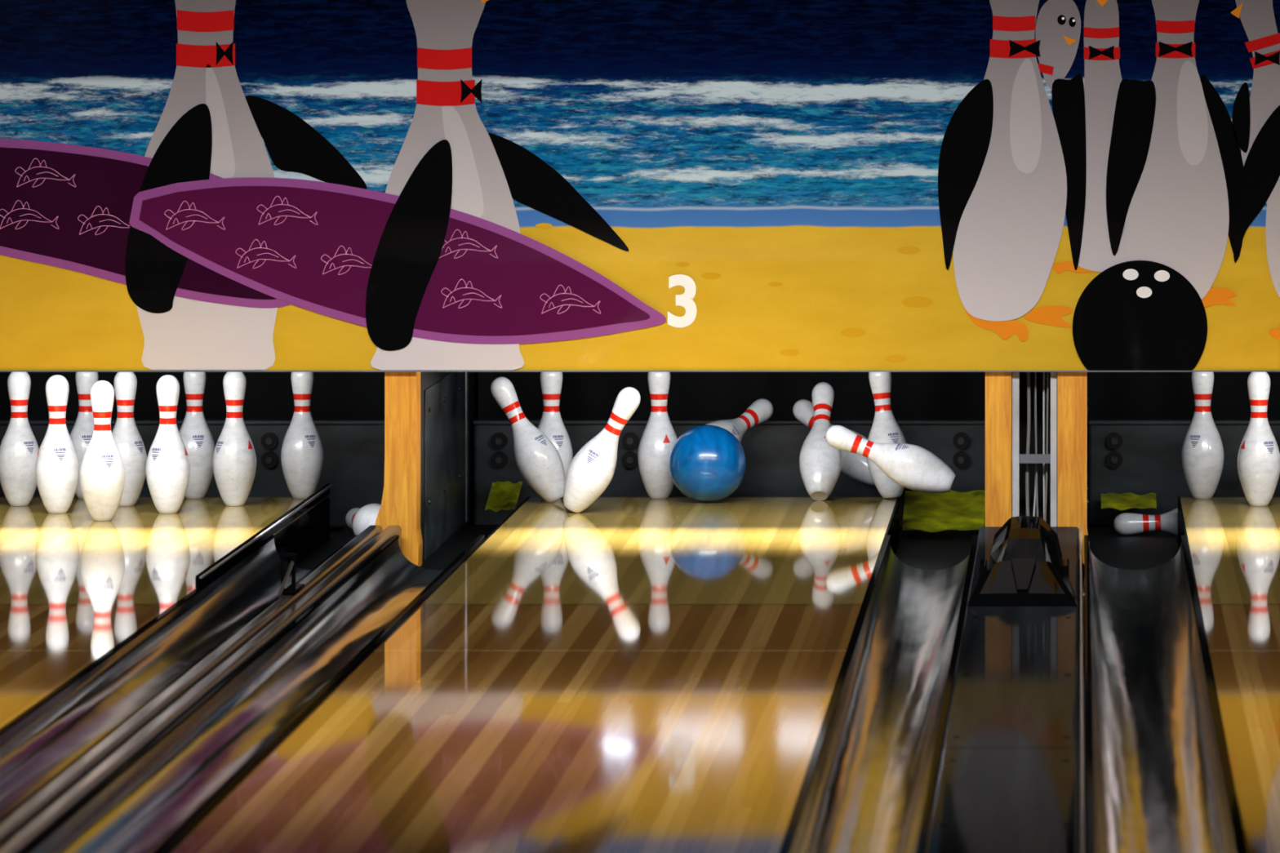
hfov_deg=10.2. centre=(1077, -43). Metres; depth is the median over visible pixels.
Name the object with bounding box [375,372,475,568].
kickback
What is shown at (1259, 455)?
pin
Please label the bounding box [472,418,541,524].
cushion
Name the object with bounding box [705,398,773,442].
pin
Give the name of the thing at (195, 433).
pin
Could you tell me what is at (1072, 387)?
kickback
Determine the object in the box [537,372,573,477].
pin
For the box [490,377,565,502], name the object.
pin
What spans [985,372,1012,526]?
kickback
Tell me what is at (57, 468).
pin
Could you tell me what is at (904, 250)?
print
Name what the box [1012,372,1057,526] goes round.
metal rack
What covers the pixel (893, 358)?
print
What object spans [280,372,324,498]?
pin
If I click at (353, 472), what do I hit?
cushion
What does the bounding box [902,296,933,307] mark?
print
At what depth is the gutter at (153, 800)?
14.84 m
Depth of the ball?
19.90 m
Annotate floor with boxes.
[329,507,1177,852]
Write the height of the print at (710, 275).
0.019 m
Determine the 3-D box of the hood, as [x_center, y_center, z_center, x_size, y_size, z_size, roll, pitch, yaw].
[-0.128,1.453,17.165,0.256,0.121,1.170,0,0,0]
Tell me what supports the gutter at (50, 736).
on the floor
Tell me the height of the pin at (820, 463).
0.322 m
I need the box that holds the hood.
[967,515,1077,606]
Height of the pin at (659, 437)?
0.380 m
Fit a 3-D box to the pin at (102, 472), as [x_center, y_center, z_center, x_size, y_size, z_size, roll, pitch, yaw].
[-2.650,1.341,19.330,0.122,0.380,0.122,0,0,-26]
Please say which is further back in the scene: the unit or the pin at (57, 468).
the pin at (57, 468)
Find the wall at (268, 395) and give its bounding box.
[0,372,384,418]
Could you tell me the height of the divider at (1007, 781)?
0.161 m
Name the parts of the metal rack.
rail, rail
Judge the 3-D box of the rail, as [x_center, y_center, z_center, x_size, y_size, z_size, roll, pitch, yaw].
[-2.112,1.503,18.600,0.017,0.032,3.000,0,0,0]
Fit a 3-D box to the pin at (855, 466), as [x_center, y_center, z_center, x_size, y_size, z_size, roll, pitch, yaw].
[-0.685,1.392,20.390,0.339,0.236,0.123,0,0,31]
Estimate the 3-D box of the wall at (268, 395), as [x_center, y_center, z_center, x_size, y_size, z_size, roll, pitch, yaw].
[-2.636,0.942,20.860,1.564,1.420,0.018,0,0,0]
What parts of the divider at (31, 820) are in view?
foul sensor bracket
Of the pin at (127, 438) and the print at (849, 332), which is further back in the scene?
the pin at (127, 438)
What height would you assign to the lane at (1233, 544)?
0.142 m
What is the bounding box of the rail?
[195,483,333,588]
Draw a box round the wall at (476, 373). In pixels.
[475,372,1088,507]
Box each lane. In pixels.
[0,497,329,728]
[165,497,899,852]
[1177,497,1279,852]
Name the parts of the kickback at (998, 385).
wear plate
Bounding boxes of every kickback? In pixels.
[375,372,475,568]
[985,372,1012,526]
[1057,372,1088,572]
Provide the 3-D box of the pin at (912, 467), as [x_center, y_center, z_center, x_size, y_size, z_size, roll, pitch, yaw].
[-0.517,1.391,19.724,0.365,0.186,0.122,0,0,11]
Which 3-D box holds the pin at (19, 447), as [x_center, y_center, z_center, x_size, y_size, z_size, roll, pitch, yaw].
[-2.955,1.341,19.858,0.122,0.380,0.122,0,0,-43]
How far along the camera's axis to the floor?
15.73 m
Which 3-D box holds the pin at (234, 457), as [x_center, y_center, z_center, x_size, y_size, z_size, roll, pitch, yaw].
[-2.353,1.341,19.858,0.122,0.380,0.122,0,0,-38]
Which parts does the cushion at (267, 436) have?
knob, knob, knob, knob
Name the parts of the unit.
trim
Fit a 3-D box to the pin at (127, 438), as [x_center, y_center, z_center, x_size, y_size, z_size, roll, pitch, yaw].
[-2.658,1.341,19.858,0.122,0.380,0.122,0,0,-31]
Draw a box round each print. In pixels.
[535,222,552,229]
[675,262,689,266]
[701,271,720,279]
[768,281,782,286]
[779,349,799,355]
[840,328,866,337]
[885,355,906,362]
[897,245,919,253]
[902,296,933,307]
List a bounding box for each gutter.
[0,525,357,822]
[19,480,522,852]
[781,489,985,852]
[1084,492,1244,852]
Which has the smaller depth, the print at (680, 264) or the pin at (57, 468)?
the print at (680, 264)
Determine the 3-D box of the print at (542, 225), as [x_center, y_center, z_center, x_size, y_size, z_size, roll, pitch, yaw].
[-1.421,0.716,18.949,0.045,0.016,0.001,0,0,0]
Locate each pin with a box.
[0,372,39,506]
[35,374,79,513]
[70,372,98,498]
[80,380,124,521]
[111,372,146,506]
[146,374,190,513]
[178,372,215,498]
[213,372,256,506]
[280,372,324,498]
[345,503,381,535]
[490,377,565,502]
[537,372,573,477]
[563,386,640,513]
[637,372,677,498]
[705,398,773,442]
[792,399,875,485]
[799,382,842,500]
[825,425,955,493]
[866,372,906,498]
[1113,507,1177,536]
[1181,372,1224,498]
[1237,372,1279,506]
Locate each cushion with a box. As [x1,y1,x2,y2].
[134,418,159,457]
[243,418,292,497]
[312,418,384,528]
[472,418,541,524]
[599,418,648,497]
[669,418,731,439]
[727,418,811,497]
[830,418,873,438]
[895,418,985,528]
[1088,418,1279,524]
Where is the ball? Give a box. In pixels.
[668,425,746,502]
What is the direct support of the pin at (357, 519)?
on the gutter at (50, 736)
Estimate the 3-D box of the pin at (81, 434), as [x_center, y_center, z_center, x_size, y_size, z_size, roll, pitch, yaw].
[-2.802,1.341,20.122,0.122,0.380,0.122,0,0,-11]
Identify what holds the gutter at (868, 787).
on the floor
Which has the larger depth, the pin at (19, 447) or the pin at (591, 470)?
the pin at (19, 447)
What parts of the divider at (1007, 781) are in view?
edge trim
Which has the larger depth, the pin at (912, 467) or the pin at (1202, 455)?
the pin at (1202, 455)
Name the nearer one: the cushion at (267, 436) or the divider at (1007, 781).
the divider at (1007, 781)
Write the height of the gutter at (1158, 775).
0.152 m
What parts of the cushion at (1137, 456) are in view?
knob, knob, knob, knob, rail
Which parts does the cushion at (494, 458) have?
knob, knob, knob, knob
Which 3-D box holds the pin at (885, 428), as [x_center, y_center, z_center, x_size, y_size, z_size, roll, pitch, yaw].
[-0.537,1.341,20.128,0.122,0.381,0.122,0,0,30]
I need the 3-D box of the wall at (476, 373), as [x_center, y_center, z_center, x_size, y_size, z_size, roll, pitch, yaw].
[-0.750,-0.218,21.650,9.500,3.900,0.100,0,0,0]
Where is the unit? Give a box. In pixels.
[0,0,1279,372]
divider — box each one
[0,525,401,852]
[924,525,1084,852]
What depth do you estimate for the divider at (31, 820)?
14.56 m
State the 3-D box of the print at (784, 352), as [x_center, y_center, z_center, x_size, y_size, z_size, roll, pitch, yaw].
[-0.767,1.054,18.949,0.053,0.019,0.001,0,0,0]
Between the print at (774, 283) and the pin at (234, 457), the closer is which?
the print at (774, 283)
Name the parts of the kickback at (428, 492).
wear plate, panel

